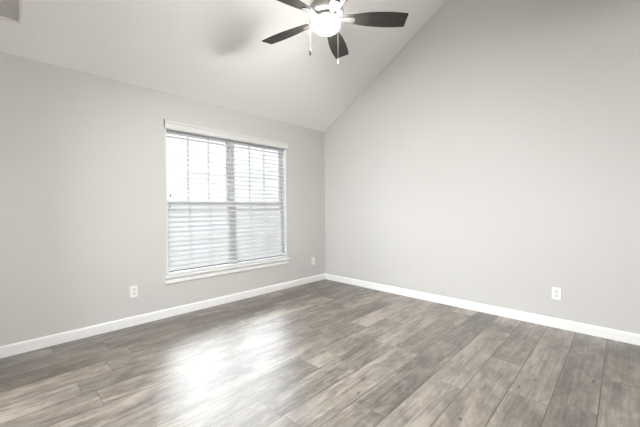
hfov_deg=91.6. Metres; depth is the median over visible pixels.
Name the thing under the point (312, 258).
wall outlet
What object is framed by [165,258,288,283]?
trim
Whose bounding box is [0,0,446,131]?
ceiling
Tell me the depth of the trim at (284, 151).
4.58 m
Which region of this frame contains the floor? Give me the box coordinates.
[0,279,639,426]
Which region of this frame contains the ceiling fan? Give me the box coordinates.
[262,0,407,64]
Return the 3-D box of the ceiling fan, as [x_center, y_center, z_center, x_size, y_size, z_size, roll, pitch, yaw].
[0.018,-1.801,2.530,1.284,1.256,1.271,1,1,44]
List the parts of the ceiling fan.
blade, blade, bulb, blade, blade, blade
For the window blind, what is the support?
attached to the window
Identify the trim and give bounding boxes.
[165,129,286,275]
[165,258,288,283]
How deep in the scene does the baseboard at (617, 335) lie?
3.32 m
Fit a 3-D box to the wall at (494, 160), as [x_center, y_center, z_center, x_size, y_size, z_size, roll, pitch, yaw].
[1.665,-0.873,3.721,4.580,4.059,0.140,1,1,44]
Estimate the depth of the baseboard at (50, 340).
3.16 m
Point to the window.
(226, 143)
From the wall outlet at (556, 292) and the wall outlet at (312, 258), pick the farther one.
the wall outlet at (312, 258)
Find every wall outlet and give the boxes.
[130,285,137,297]
[311,257,314,264]
[552,287,560,299]
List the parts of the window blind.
ladder cord, rail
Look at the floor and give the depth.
2.26 m
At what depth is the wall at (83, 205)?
2.94 m
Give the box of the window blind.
[164,119,287,275]
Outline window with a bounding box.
[166,132,282,271]
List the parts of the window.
sash, sash, sash, sash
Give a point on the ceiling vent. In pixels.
(10, 10)
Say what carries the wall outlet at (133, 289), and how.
attached to the wall at (83, 205)
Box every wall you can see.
[0,52,324,345]
[324,0,639,333]
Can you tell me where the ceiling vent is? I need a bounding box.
[0,0,21,24]
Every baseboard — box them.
[0,273,325,357]
[325,274,639,345]

